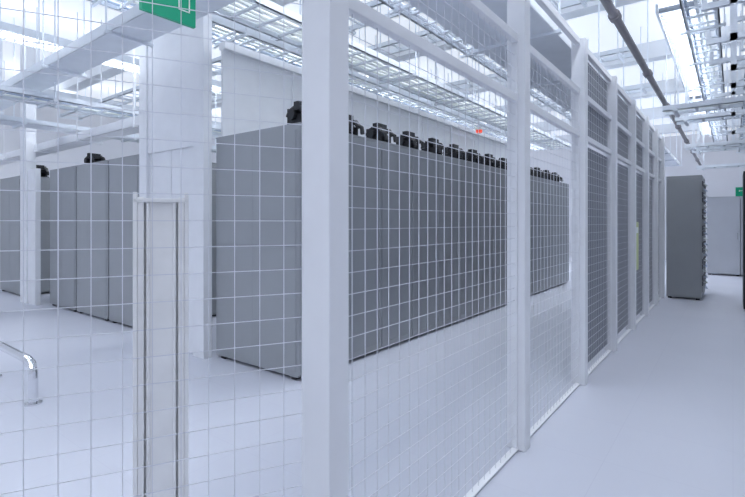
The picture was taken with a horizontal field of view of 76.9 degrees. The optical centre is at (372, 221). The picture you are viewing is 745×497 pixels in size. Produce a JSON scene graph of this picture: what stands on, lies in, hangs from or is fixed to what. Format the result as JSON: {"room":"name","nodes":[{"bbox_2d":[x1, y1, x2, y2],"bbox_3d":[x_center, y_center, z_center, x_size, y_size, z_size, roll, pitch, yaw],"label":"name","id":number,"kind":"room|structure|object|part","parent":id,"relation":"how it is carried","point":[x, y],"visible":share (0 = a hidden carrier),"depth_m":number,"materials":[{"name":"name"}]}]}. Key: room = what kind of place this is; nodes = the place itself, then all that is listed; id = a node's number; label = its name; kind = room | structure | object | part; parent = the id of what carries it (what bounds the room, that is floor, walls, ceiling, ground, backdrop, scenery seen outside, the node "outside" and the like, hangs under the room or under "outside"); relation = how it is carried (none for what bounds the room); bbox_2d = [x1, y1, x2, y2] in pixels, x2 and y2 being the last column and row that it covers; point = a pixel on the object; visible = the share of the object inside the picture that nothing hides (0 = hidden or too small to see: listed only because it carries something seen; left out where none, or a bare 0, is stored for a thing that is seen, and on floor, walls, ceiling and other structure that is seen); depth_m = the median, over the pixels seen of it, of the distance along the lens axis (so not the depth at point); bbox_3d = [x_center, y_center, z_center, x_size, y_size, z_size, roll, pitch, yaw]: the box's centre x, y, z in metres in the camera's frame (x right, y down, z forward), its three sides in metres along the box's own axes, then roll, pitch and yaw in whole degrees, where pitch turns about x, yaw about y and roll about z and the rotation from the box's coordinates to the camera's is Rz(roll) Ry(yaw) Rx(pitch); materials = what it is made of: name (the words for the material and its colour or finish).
{"room":"server room","nodes":[
{"label":"server room","id":0,"kind":"room"},
{"bbox_2d":[0,102,215,178],"bbox_3d":[-5.959,-0.850,15.302,0.100,4.500,23.000,0,0,38],"label":"wall","id":1,"kind":"structure","parent":0,"point":[110,149],"depth_m":12.33,"materials":[{"name":"paint"}]},
{"bbox_2d":[37,0,296,105],"bbox_3d":[-2.145,-2.960,6.726,16.400,0.280,0.250,0,0,38],"label":"ceiling beam","id":2,"kind":"structure","parent":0,"point":[70,85],"depth_m":9.15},
{"bbox_2d":[0,256,744,496],"bbox_3d":[0.582,1.450,10.274,16.400,0.100,23.000,0,0,38],"label":"floor","id":3,"kind":"structure","parent":0,"point":[662,414],"depth_m":3.38,"materials":[{"name":"tile"}]},
{"bbox_2d":[0,341,42,406],"bbox_3d":[-3.008,1.224,3.914,1.120,0.352,0.120,0,0,38],"label":"barrier","id":4,"kind":"object","parent":3,"relation":"on","point":[29,361],"visible":0.95,"depth_m":3.61,"materials":[{"name":"silver metal"}]},
{"bbox_2d":[0,176,49,295],"bbox_3d":[-6.914,0.264,9.414,1.262,2.272,0.606,0,0,38],"label":"rack","id":5,"kind":"object","parent":3,"relation":"on","point":[9,200],"visible":0.42,"depth_m":9.13,"materials":[{"name":"grey metal"}]},
{"bbox_2d":[36,165,48,176],"bbox_3d":[-6.576,-0.997,9.280,0.322,0.250,0.280,0,0,38],"label":"bracket","id":6,"kind":"object","parent":5,"relation":"on","point":[44,171],"visible":0.43,"depth_m":9.29,"materials":[{"name":"black plastic"}]},
{"bbox_2d":[20,45,40,305],"bbox_3d":[-5.870,-0.845,8.075,0.650,4.490,0.150,0,0,38],"label":"support column","id":7,"kind":"structure","parent":3,"relation":"on","point":[32,175],"depth_m":8.04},
{"bbox_2d":[50,166,76,311],"bbox_3d":[-4.833,0.264,7.814,1.092,2.272,0.606,0,0,38],"label":"rack","id":8,"kind":"object","parent":3,"relation":"on","point":[67,175],"visible":0.36,"depth_m":7.51,"materials":[{"name":"grey metal"}]},
{"bbox_2d":[84,153,104,162],"bbox_3d":[-4.562,-0.997,7.732,0.322,0.250,0.280,0,0,38],"label":"bracket","id":9,"kind":"object","parent":8,"relation":"on","point":[95,157],"visible":0.53,"depth_m":7.68,"materials":[{"name":"black plastic"}]},
{"bbox_2d":[76,160,109,320],"bbox_3d":[-3.953,0.264,7.137,1.092,2.272,0.606,0,0,38],"label":"rack","id":10,"kind":"object","parent":3,"relation":"on","point":[100,173],"visible":0.28,"depth_m":6.83,"materials":[{"name":"grey metal"}]},
{"bbox_2d":[109,154,138,326],"bbox_3d":[-3.152,0.264,6.522,0.892,2.272,0.606,0,0,38],"label":"rack","id":11,"kind":"object","parent":3,"relation":"on","point":[130,173],"visible":0.21,"depth_m":6.32,"materials":[{"name":"grey metal"}]},
{"bbox_2d":[139,14,211,358],"bbox_3d":[-2.224,-0.450,5.229,1.340,3.700,0.100,0,0,38],"label":"support column","id":12,"kind":"structure","parent":3,"relation":"on","point":[167,180],"depth_m":5.01,"materials":[{"name":"paint"}]},
{"bbox_2d":[212,162,215,315],"bbox_3d":[-2.784,0.264,7.001,0.892,2.272,0.606,0,0,38],"label":"rack","id":13,"kind":"object","parent":3,"relation":"on","point":[213,164],"visible":0.06,"depth_m":6.89,"materials":[{"name":"grey metal"}]},
{"bbox_2d":[216,122,301,379],"bbox_3d":[-0.944,0.264,4.710,1.262,2.272,0.606,0,0,38],"label":"rack","id":14,"kind":"object","parent":3,"relation":"on","point":[246,157],"visible":0.56,"depth_m":4.41,"materials":[{"name":"grey metal"}]},
{"bbox_2d":[286,101,301,123],"bbox_3d":[-0.638,-0.997,4.451,0.322,0.250,0.280,0,0,38],"label":"bracket","id":15,"kind":"object","parent":14,"relation":"on","point":[294,114],"visible":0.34,"depth_m":4.36,"materials":[{"name":"black plastic"}]},
{"bbox_2d":[349,134,381,358],"bbox_3d":[-0.575,0.264,5.190,1.262,2.272,0.606,0,0,38],"label":"rack","id":16,"kind":"object","parent":3,"relation":"on","point":[358,150],"visible":0.26,"depth_m":4.78,"materials":[{"name":"grey metal"}]},
{"bbox_2d":[349,115,364,134],"bbox_3d":[-0.270,-0.997,4.931,0.322,0.250,0.280,0,0,38],"label":"bracket","id":17,"kind":"object","parent":16,"relation":"on","point":[357,126],"visible":0.37,"depth_m":4.93,"materials":[{"name":"black plastic"}]},
{"bbox_2d":[379,141,411,349],"bbox_3d":[-0.206,0.264,5.670,1.262,2.272,0.606,0,0,38],"label":"rack","id":18,"kind":"object","parent":3,"relation":"on","point":[393,156],"visible":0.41,"depth_m":5.23,"materials":[{"name":"grey metal"}]},
{"bbox_2d":[366,123,396,142],"bbox_3d":[0.099,-0.997,5.411,0.322,0.250,0.280,0,0,38],"label":"bracket","id":19,"kind":"object","parent":18,"relation":"on","point":[371,133],"visible":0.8,"depth_m":5.34,"materials":[{"name":"black plastic"}]},
{"bbox_2d":[410,148,437,338],"bbox_3d":[0.162,0.264,6.149,1.262,2.272,0.606,0,0,38],"label":"rack","id":20,"kind":"object","parent":3,"relation":"on","point":[419,165],"visible":0.27,"depth_m":5.72,"materials":[{"name":"grey metal"}]},
{"bbox_2d":[395,131,424,149],"bbox_3d":[0.468,-0.997,5.890,0.322,0.250,0.280,0,0,38],"label":"bracket","id":21,"kind":"object","parent":20,"relation":"on","point":[404,140],"visible":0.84,"depth_m":5.81,"materials":[{"name":"black plastic"}]},
{"bbox_2d":[434,154,459,329],"bbox_3d":[0.531,0.264,6.629,1.262,2.272,0.606,0,0,38],"label":"rack","id":22,"kind":"object","parent":3,"relation":"on","point":[455,168],"visible":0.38,"depth_m":6.24,"materials":[{"name":"grey metal"}]},
{"bbox_2d":[421,138,447,154],"bbox_3d":[0.836,-0.997,6.370,0.322,0.250,0.280,0,0,38],"label":"bracket","id":23,"kind":"object","parent":22,"relation":"on","point":[431,146],"visible":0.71,"depth_m":6.29,"materials":[{"name":"black plastic"}]},
{"bbox_2d":[457,159,477,321],"bbox_3d":[0.900,0.264,7.109,1.262,2.272,0.606,0,0,38],"label":"rack","id":24,"kind":"object","parent":3,"relation":"on","point":[461,162],"visible":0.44,"depth_m":6.71,"materials":[{"name":"grey metal"}]},
{"bbox_2d":[442,144,467,159],"bbox_3d":[1.205,-0.997,6.850,0.322,0.250,0.280,0,0,38],"label":"bracket","id":25,"kind":"object","parent":24,"relation":"on","point":[458,154],"visible":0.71,"depth_m":6.76,"materials":[{"name":"black plastic"}]},
{"bbox_2d":[304,0,664,496],"bbox_3d":[2.585,-0.090,5.098,0.115,2.980,9.075,0,0,38],"label":"fence","id":26,"kind":"object","parent":3,"relation":"on","point":[608,197],"visible":1,"depth_m":2.82,"materials":[{"name":"silver metal"}]},
{"bbox_2d":[0,0,303,496],"bbox_3d":[-0.849,0.225,1.344,1.350,2.350,0.067,0,0,-24],"label":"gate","id":27,"kind":"object","parent":26,"relation":"attached to","point":[160,414],"visible":0.88,"depth_m":1.44,"materials":[{"name":"silver metal"}]},
{"bbox_3d":[-0.651,0.655,1.445,0.155,1.490,0.041,0,0,-24],"label":"gate latch post","id":28,"kind":"part","parent":27,"relation":"part of","materials":[{"name":"metal"}]},
{"bbox_3d":[0.378,0.142,2.229,0.004,2.485,1.619,0,0,38],"label":"wire panel","id":29,"kind":"part","parent":26,"relation":"part of","materials":[{"name":"white metal"}]},
{"bbox_3d":[1.353,0.142,3.498,0.004,2.485,1.339,0,0,38],"label":"wire panel","id":30,"kind":"part","parent":26,"relation":"part of","materials":[{"name":"white metal"}]},
{"bbox_3d":[2.189,-0.068,4.608,0.033,2.905,1.199,0,0,38],"label":"wire panel","id":31,"kind":"part","parent":26,"relation":"part of","materials":[{"name":"white metal"}]},
{"bbox_3d":[2.975,-0.068,5.631,0.033,2.905,1.139,0,0,38],"label":"wire panel","id":32,"kind":"part","parent":26,"relation":"part of","materials":[{"name":"white metal"}]},
{"bbox_2d":[636,222,638,269],"bbox_3d":[3.566,0.325,6.340,0.017,0.650,0.300,0,0,38],"label":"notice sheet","id":33,"kind":"object","parent":26,"relation":"attached to","point":[637,223],"visible":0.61,"depth_m":6.38,"materials":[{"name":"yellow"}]},
{"bbox_3d":[3.721,-0.068,6.602,0.033,2.905,1.069,0,0,38],"label":"wire panel","id":34,"kind":"part","parent":26,"relation":"part of","materials":[{"name":"white metal"}]},
{"bbox_3d":[4.419,-0.068,7.510,0.033,2.905,0.979,0,0,38],"label":"wire panel","id":35,"kind":"part","parent":26,"relation":"part of","materials":[{"name":"white metal"}]},
{"bbox_3d":[5.032,-0.068,8.307,0.033,2.905,0.789,0,0,38],"label":"wire panel","id":36,"kind":"part","parent":26,"relation":"part of","materials":[{"name":"white metal"}]},
{"bbox_2d":[476,164,494,314],"bbox_3d":[1.268,0.264,7.588,1.262,2.272,0.606,0,0,38],"label":"rack","id":37,"kind":"object","parent":3,"relation":"on","point":[489,176],"visible":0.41,"depth_m":7.23,"materials":[{"name":"grey metal"}]},
{"bbox_2d":[463,149,483,163],"bbox_3d":[1.574,-0.997,7.329,0.322,0.250,0.280,0,0,38],"label":"bracket","id":38,"kind":"object","parent":37,"relation":"on","point":[475,157],"visible":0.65,"depth_m":7.25,"materials":[{"name":"black plastic"}]},
{"bbox_2d":[493,167,506,307],"bbox_3d":[1.637,0.264,8.068,1.262,2.272,0.606,0,0,38],"label":"rack","id":39,"kind":"object","parent":3,"relation":"on","point":[497,169],"visible":0.18,"depth_m":7.67,"materials":[{"name":"grey metal"}]},
{"bbox_2d":[219,41,506,165],"bbox_3d":[1.176,-1.380,8.455,0.100,1.000,9.000,0,0,38],"label":"wall","id":40,"kind":"structure","parent":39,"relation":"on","point":[246,81],"depth_m":5.49,"materials":[{"name":"white paint"}]},
{"bbox_2d":[480,154,499,166],"bbox_3d":[1.942,-0.997,7.809,0.322,0.250,0.280,0,0,38],"label":"bracket","id":41,"kind":"object","parent":39,"relation":"on","point":[488,161],"visible":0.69,"depth_m":7.72,"materials":[{"name":"black plastic"}]},
{"bbox_2d":[530,175,532,293],"bbox_3d":[2.375,0.264,9.027,1.262,2.272,0.606,0,0,38],"label":"rack","id":42,"kind":"object","parent":3,"relation":"on","point":[531,177],"visible":0.18,"depth_m":8.81,"materials":[{"name":"grey metal"}]},
{"bbox_2d":[532,176,543,293],"bbox_3d":[2.743,0.264,9.507,1.262,2.272,0.606,0,0,38],"label":"rack","id":43,"kind":"object","parent":3,"relation":"on","point":[540,184],"visible":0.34,"depth_m":9.18,"materials":[{"name":"grey metal"}]},
{"bbox_2d":[530,167,536,175],"bbox_3d":[3.049,-0.997,9.248,0.322,0.250,0.280,0,0,38],"label":"bracket","id":44,"kind":"object","parent":43,"relation":"on","point":[531,169],"visible":0.27,"depth_m":9.22,"materials":[{"name":"black plastic"}]},
{"bbox_2d":[540,179,552,291],"bbox_3d":[3.112,0.264,9.987,1.262,2.272,0.606,0,0,38],"label":"rack","id":45,"kind":"object","parent":3,"relation":"on","point":[545,180],"visible":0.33,"depth_m":9.62,"materials":[{"name":"grey metal"}]},
{"bbox_2d":[532,167,545,177],"bbox_3d":[3.417,-0.997,9.728,0.322,0.250,0.280,0,0,38],"label":"bracket","id":46,"kind":"object","parent":45,"relation":"on","point":[540,174],"visible":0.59,"depth_m":9.64,"materials":[{"name":"black plastic"}]},
{"bbox_2d":[552,181,560,286],"bbox_3d":[3.481,0.264,10.466,1.262,2.272,0.606,0,0,38],"label":"rack","id":47,"kind":"object","parent":3,"relation":"on","point":[555,188],"visible":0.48,"depth_m":10.06,"materials":[{"name":"grey metal"}]},
{"bbox_2d":[542,170,554,179],"bbox_3d":[3.786,-0.997,10.207,0.322,0.250,0.280,0,0,38],"label":"bracket","id":48,"kind":"object","parent":47,"relation":"on","point":[544,171],"visible":0.48,"depth_m":10.12,"materials":[{"name":"black plastic"}]},
{"bbox_2d":[561,182,568,282],"bbox_3d":[3.849,0.264,10.946,1.262,2.272,0.606,0,0,38],"label":"rack","id":49,"kind":"object","parent":3,"relation":"on","point":[565,190],"visible":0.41,"depth_m":10.60,"materials":[{"name":"grey metal"}]},
{"bbox_2d":[551,172,561,181],"bbox_3d":[4.155,-0.997,10.687,0.322,0.250,0.280,0,0,38],"label":"bracket","id":50,"kind":"object","parent":49,"relation":"on","point":[554,173],"visible":0.41,"depth_m":10.59,"materials":[{"name":"black plastic"}]},
{"bbox_2d":[666,175,707,299],"bbox_3d":[6.043,0.280,8.970,0.609,2.240,1.210,0,0,38],"label":"tall cabinet","id":51,"kind":"object","parent":3,"relation":"on","point":[686,276],"visible":1,"depth_m":8.52,"materials":[{"name":"grey metal"}]},
{"bbox_2d":[707,196,739,275],"bbox_3d":[9.497,0.369,12.684,0.706,2.062,1.112,0,0,38],"label":"rack","id":52,"kind":"object","parent":3,"relation":"on","point":[723,215],"visible":0.98,"depth_m":12.25,"materials":[{"name":"grey metal"}]},
{"bbox_2d":[740,196,742,275],"bbox_3d":[10.060,0.369,12.251,0.706,2.062,1.112,0,0,38],"label":"rack","id":53,"kind":"object","parent":3,"relation":"on","point":[741,199],"visible":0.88,"depth_m":12.02,"materials":[{"name":"grey metal"}]},
{"bbox_2d":[743,171,744,308],"bbox_3d":[6.309,0.300,7.486,0.620,2.200,0.840,0,0,38],"label":"tall cabinet","id":54,"kind":"object","parent":3,"relation":"on","point":[743,171],"visible":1,"depth_m":7.37,"materials":[{"name":"black metal"}]},
{"bbox_3d":[2.006,0.264,8.548,1.262,2.272,0.605,0,0,38],"label":"rack","id":55,"kind":"object","parent":3,"relation":"on","visible":0},
{"bbox_2d":[496,158,506,169],"bbox_3d":[2.311,-0.997,8.289,0.322,0.250,0.280,0,0,38],"label":"bracket","id":56,"kind":"object","parent":55,"relation":"on","point":[502,159],"visible":0.34,"depth_m":8.20,"materials":[{"name":"black plastic"}]},
{"bbox_2d":[1,0,744,145],"bbox_3d":[0.582,-3.150,10.274,16.400,0.100,23.000,0,0,38],"label":"ceiling","id":57,"kind":"structure","parent":0,"point":[635,14],"depth_m":7.84,"materials":[{"name":"paint"}]},
{"bbox_2d":[1,21,72,52],"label":"ceiling light","id":58,"kind":"object","parent":57,"relation":"hanging from","point":[11,31],"depth_m":6.85,"materials":[{"name":"white plastic"}]},
{"bbox_2d":[0,12,138,165],"bbox_3d":[-5.624,-2.140,8.107,7.200,1.920,0.370,0,0,38],"label":"cable tray","id":59,"kind":"object","parent":57,"relation":"hanging from","point":[130,125],"visible":0.66,"depth_m":7.05,"materials":[{"name":"white metal"}]},
{"bbox_2d":[42,89,99,101],"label":"ceiling light","id":60,"kind":"object","parent":57,"relation":"hanging from","point":[65,94],"depth_m":10.06,"materials":[{"name":"white plastic"}]},
{"bbox_2d":[0,8,215,152],"bbox_3d":[-3.308,-2.255,9.480,0.520,1.690,13.001,0,0,38],"label":"cable tray","id":61,"kind":"object","parent":57,"relation":"hanging from","point":[15,122],"visible":0.16,"depth_m":7.11,"materials":[{"name":"white metal"}]},
{"bbox_2d":[102,101,117,104],"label":"ceiling light","id":62,"kind":"object","parent":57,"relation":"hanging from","point":[106,101],"depth_m":10.71,"materials":[{"name":"white plastic"}]},
{"bbox_2d":[0,0,220,135],"bbox_3d":[-2.436,-2.330,8.809,0.620,1.540,13.001,0,0,38],"label":"cable tray","id":63,"kind":"object","parent":57,"relation":"hanging from","point":[6,92],"visible":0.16,"depth_m":6.41,"materials":[{"name":"white metal"}]},
{"bbox_2d":[102,55,138,73],"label":"ceiling light","id":64,"kind":"object","parent":57,"relation":"hanging from","point":[116,62],"depth_m":7.93,"materials":[{"name":"white plastic"}]},
{"bbox_2d":[0,0,255,113],"bbox_3d":[-4.328,-2.440,6.102,11.701,1.320,0.470,0,0,38],"label":"cable tray","id":65,"kind":"object","parent":57,"relation":"hanging from","point":[106,37],"visible":0.75,"depth_m":4.97,"materials":[{"name":"white metal"}]},
{"bbox_2d":[119,104,138,109],"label":"ceiling light","id":66,"kind":"object","parent":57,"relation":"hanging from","point":[126,105],"depth_m":11.05,"materials":[{"name":"white plastic"}]},
{"bbox_2d":[139,0,195,28],"bbox_3d":[-1.367,-2.230,3.144,0.038,1.740,0.380,0,0,38],"label":"exit sign","id":67,"kind":"object","parent":57,"relation":"hanging from","point":[173,14],"visible":0.94,"depth_m":3.16,"materials":[{"name":"teal plastic"}]},
{"bbox_2d":[212,79,220,93],"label":"ceiling light","id":68,"kind":"object","parent":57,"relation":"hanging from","point":[216,83],"depth_m":9.19,"materials":[{"name":"white plastic"}]},
{"bbox_2d":[212,25,233,38],"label":"ceiling light","id":69,"kind":"object","parent":57,"relation":"hanging from","point":[215,25],"depth_m":6.57,"materials":[{"name":"white plastic"}]},
{"bbox_2d":[59,0,417,120],"bbox_3d":[-1.557,-2.805,6.999,15.000,0.590,0.520,0,0,38],"label":"cable tray","id":70,"kind":"object","parent":57,"relation":"hanging from","point":[372,4],"visible":0.24,"depth_m":9.05,"materials":[{"name":"white metal"}]},
{"bbox_2d":[212,14,270,37],"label":"ceiling light","id":71,"kind":"object","parent":57,"relation":"hanging from","point":[242,26],"depth_m":6.45,"materials":[{"name":"white plastic"}]},
{"bbox_2d":[282,53,301,64],"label":"ceiling light","id":72,"kind":"object","parent":57,"relation":"hanging from","point":[289,53],"depth_m":7.67,"materials":[{"name":"white plastic"}]},
{"bbox_2d":[87,0,506,139],"bbox_3d":[-0.466,-2.720,7.926,0.720,0.760,14.001,0,0,38],"label":"cable tray","id":73,"kind":"object","parent":57,"relation":"hanging from","point":[242,32],"visible":0.48,"depth_m":6.83,"materials":[{"name":"white metal"}]},
{"bbox_2d":[120,0,593,119],"bbox_3d":[-2.012,-2.880,9.114,11.700,0.440,0.470,0,0,38],"label":"cable tray","id":74,"kind":"object","parent":57,"relation":"hanging from","point":[563,5],"visible":0.12,"depth_m":7.04,"materials":[{"name":"white metal"}]},
{"bbox_2d":[212,0,570,150],"bbox_3d":[0.802,-2.505,6.951,0.620,1.190,14.001,0,0,38],"label":"cable tray","id":75,"kind":"object","parent":57,"relation":"hanging from","point":[244,12],"visible":0.67,"depth_m":6.07,"materials":[{"name":"white metal"}]},
{"bbox_2d":[358,85,424,109],"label":"ceiling light","id":76,"kind":"object","parent":57,"relation":"hanging from","point":[358,85],"depth_m":9.93,"materials":[{"name":"white plastic"}]},
{"bbox_2d":[385,83,434,103],"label":"ceiling light","id":77,"kind":"object","parent":57,"relation":"hanging from","point":[414,95],"depth_m":9.76,"materials":[{"name":"white plastic"}]},
{"bbox_2d":[212,30,632,136],"bbox_3d":[-0.488,-2.880,11.097,11.700,0.440,0.470,0,0,38],"label":"cable tray","id":78,"kind":"object","parent":57,"relation":"hanging from","point":[619,51],"visible":0.12,"depth_m":7.84,"materials":[{"name":"white metal"}]},
{"bbox_2d":[439,105,474,119],"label":"ceiling light","id":79,"kind":"object","parent":57,"relation":"hanging from","point":[439,105],"depth_m":11.53,"materials":[{"name":"white plastic"}]},
{"bbox_2d":[379,0,570,121],"bbox_3d":[1.754,-2.555,6.220,0.520,1.090,14.001,0,0,38],"label":"cable tray","id":80,"kind":"object","parent":57,"relation":"hanging from","point":[393,8],"visible":0.15,"depth_m":5.37,"materials":[{"name":"silver metal"}]},
{"bbox_2d":[475,64,482,132],"bbox_3d":[2.064,-2.415,9.084,0.156,1.370,0.160,0,0,38],"label":"beacon","id":81,"kind":"object","parent":57,"relation":"hanging from","point":[480,128],"visible":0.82,"depth_m":9.07,"materials":[{"name":"red"}]},
{"bbox_2d":[473,121,546,150],"bbox_3d":[4.611,-2.875,15.186,0.460,0.450,5.300,0,0,38],"label":"ceiling light","id":82,"kind":"object","parent":57,"relation":"hanging from","point":[542,147],"visible":0.25,"depth_m":16.34,"materials":[{"name":"white plastic"}]},
{"bbox_2d":[405,0,681,166],"bbox_3d":[3.951,-2.340,7.684,0.820,1.520,15.000,0,0,38],"label":"cable tray","id":83,"kind":"object","parent":57,"relation":"hanging from","point":[546,37],"visible":0.3,"depth_m":4.18,"materials":[{"name":"white metal"}]},
{"bbox_2d":[446,72,652,119],"bbox_3d":[1.035,-2.880,13.079,11.700,0.440,0.470,0,0,38],"label":"cable tray","id":84,"kind":"object","parent":57,"relation":"hanging from","point":[645,88],"visible":0.16,"depth_m":9.73,"materials":[{"name":"white metal"}]},
{"bbox_2d":[600,0,701,164],"bbox_3d":[4.804,-2.426,7.596,0.100,1.349,19.900,0,0,38],"label":"pipe","id":85,"kind":"object","parent":57,"relation":"hanging from","point":[614,15],"visible":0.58,"depth_m":5.27,"materials":[{"name":"grey metal"}]},
{"bbox_2d":[655,0,712,91],"bbox_3d":[5.171,-2.875,7.629,0.460,0.450,4.600,0,0,38],"label":"ceiling light","id":86,"kind":"object","parent":57,"relation":"hanging from","point":[668,12],"visible":0.56,"depth_m":6.74,"materials":[{"name":"white plastic"}]},
{"bbox_2d":[688,90,713,102],"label":"ceiling light","id":87,"kind":"object","parent":57,"relation":"hanging from","point":[698,98],"depth_m":10.14,"materials":[{"name":"white plastic"}]},
{"bbox_2d":[662,21,744,117],"bbox_3d":[5.202,-2.280,5.587,2.960,1.640,0.470,0,0,38],"label":"cable tray","id":88,"kind":"object","parent":57,"relation":"hanging from","point":[677,109],"visible":0.97,"depth_m":6.22,"materials":[{"name":"white metal"}]},
{"bbox_2d":[679,0,729,141],"bbox_3d":[5.552,-2.755,7.715,0.470,0.690,17.001,0,0,38],"label":"cable tray","id":89,"kind":"object","parent":57,"relation":"hanging from","point":[716,27],"visible":0.73,"depth_m":6.98,"materials":[{"name":"white metal"}]},
{"bbox_2d":[695,111,716,114],"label":"ceiling light","id":90,"kind":"object","parent":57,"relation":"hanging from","point":[703,112],"depth_m":11.41,"materials":[{"name":"white plastic"}]},
{"bbox_2d":[696,121,719,134],"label":"ceiling light","id":91,"kind":"object","parent":57,"relation":"hanging from","point":[706,130],"depth_m":13.34,"materials":[{"name":"white plastic"}]},
{"bbox_2d":[675,56,744,126],"bbox_3d":[6.239,-2.355,6.935,2.961,1.490,0.470,0,0,38],"label":"cable tray","id":92,"kind":"object","parent":57,"relation":"hanging from","point":[725,115],"visible":0.81,"depth_m":7.57,"materials":[{"name":"white metal"}]},
{"bbox_2d":[684,84,744,151],"bbox_3d":[7.397,-2.255,8.441,2.960,1.690,0.470,0,0,38],"label":"cable tray","id":93,"kind":"object","parent":57,"relation":"hanging from","point":[732,143],"visible":0.88,"depth_m":9.05,"materials":[{"name":"white metal"}]},
{"bbox_2d":[691,91,744,154],"bbox_3d":[8.494,-2.330,9.868,2.960,1.540,0.470,0,0,38],"label":"cable tray","id":94,"kind":"object","parent":57,"relation":"hanging from","point":[698,151],"visible":0.66,"depth_m":10.50,"materials":[{"name":"white metal"}]},
{"bbox_2d":[696,122,744,169],"bbox_3d":[9.712,-2.230,11.454,2.961,1.740,0.470,0,0,38],"label":"cable tray","id":95,"kind":"object","parent":57,"relation":"hanging from","point":[730,165],"visible":0.93,"depth_m":12.05,"materials":[{"name":"white metal"}]},
{"bbox_2d":[701,0,744,40],"bbox_3d":[3.265,-2.325,3.829,0.950,1.550,0.050,0,0,38],"label":"frame","id":96,"kind":"object","parent":57,"relation":"hanging from","point":[734,34],"visible":1,"depth_m":3.97,"materials":[{"name":"white metal"}]},
{"bbox_2d":[706,29,744,70],"bbox_3d":[3.874,-2.325,4.621,0.950,1.550,0.050,0,0,38],"label":"frame","id":97,"kind":"object","parent":57,"relation":"hanging from","point":[734,66],"visible":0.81,"depth_m":4.76,"materials":[{"name":"white metal"}]},
{"bbox_2d":[709,15,744,87],"bbox_3d":[4.362,-2.325,5.256,0.950,1.550,0.050,0,0,38],"label":"frame","id":98,"kind":"object","parent":57,"relation":"hanging from","point":[734,84],"visible":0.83,"depth_m":5.39,"materials":[{"name":"white metal"}]},
{"bbox_2d":[714,60,744,115],"bbox_3d":[5.459,-2.325,6.683,0.950,1.550,0.050,0,0,38],"label":"frame","id":99,"kind":"object","parent":57,"relation":"hanging from","point":[733,93],"visible":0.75,"depth_m":6.82,"materials":[{"name":"white metal"}]},
{"bbox_2d":[717,87,744,133],"bbox_3d":[6.556,-2.325,8.110,0.950,1.550,0.050,0,0,38],"label":"frame","id":100,"kind":"object","parent":57,"relation":"hanging from","point":[741,88],"visible":0.26,"depth_m":8.23,"materials":[{"name":"white metal"}]},
{"bbox_2d":[720,107,744,146],"bbox_3d":[7.653,-2.325,9.537,0.950,1.550,0.050,0,0,38],"label":"frame","id":101,"kind":"object","parent":57,"relation":"hanging from","point":[740,108],"visible":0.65,"depth_m":9.68,"materials":[{"name":"white metal"}]},
{"bbox_2d":[736,187,742,195],"bbox_3d":[7.484,-1.810,9.383,0.350,2.580,0.038,0,0,38],"label":"exit sign","id":102,"kind":"object","parent":57,"relation":"hanging from","point":[739,190],"visible":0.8,"depth_m":9.44,"materials":[{"name":"teal plastic"}]},
{"bbox_2d":[736,3,744,152],"bbox_3d":[6.051,-2.580,7.331,0.520,1.040,17.001,0,0,38],"label":"cable tray","id":103,"kind":"object","parent":57,"relation":"hanging from","point":[742,49],"visible":0.48,"depth_m":8.07,"materials":[{"name":"white metal"}]},
{"bbox_2d":[212,0,644,108],"bbox_3d":[-0.500,-2.960,8.867,16.400,0.280,0.250,0,0,38],"label":"ceiling beam","id":104,"kind":"structure","parent":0,"point":[575,11],"depth_m":6.44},
{"bbox_2d":[212,22,744,138],"bbox_3d":[1.146,-2.960,11.007,16.400,0.280,0.250,0,0,38],"label":"ceiling beam","id":105,"kind":"structure","parent":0,"point":[656,49],"depth_m":8.10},
{"bbox_2d":[452,69,744,123],"bbox_3d":[2.791,-2.960,13.148,16.400,0.280,0.250,0,0,38],"label":"ceiling beam","id":106,"kind":"structure","parent":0,"point":[670,82],"depth_m":10.21,"materials":[{"name":"white metal"}]},
{"bbox_2d":[485,106,737,134],"bbox_3d":[4.437,-2.960,15.288,16.400,0.280,0.250,0,0,38],"label":"ceiling beam","id":107,"kind":"structure","parent":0,"point":[657,110],"depth_m":12.78,"materials":[{"name":"white metal"}]},
{"bbox_2d":[530,133,744,260],"bbox_3d":[7.621,-0.850,19.431,16.400,4.500,0.100,0,0,38],"label":"wall","id":108,"kind":"structure","parent":0,"point":[721,182],"depth_m":16.51,"materials":[{"name":"paint"}]},
{"bbox_2d":[541,118,744,142],"bbox_3d":[6.082,-2.960,17.429,16.400,0.280,0.250,0,0,38],"label":"ceiling beam","id":109,"kind":"structure","parent":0,"point":[666,127],"depth_m":14.76,"materials":[{"name":"white metal"}]}
]}

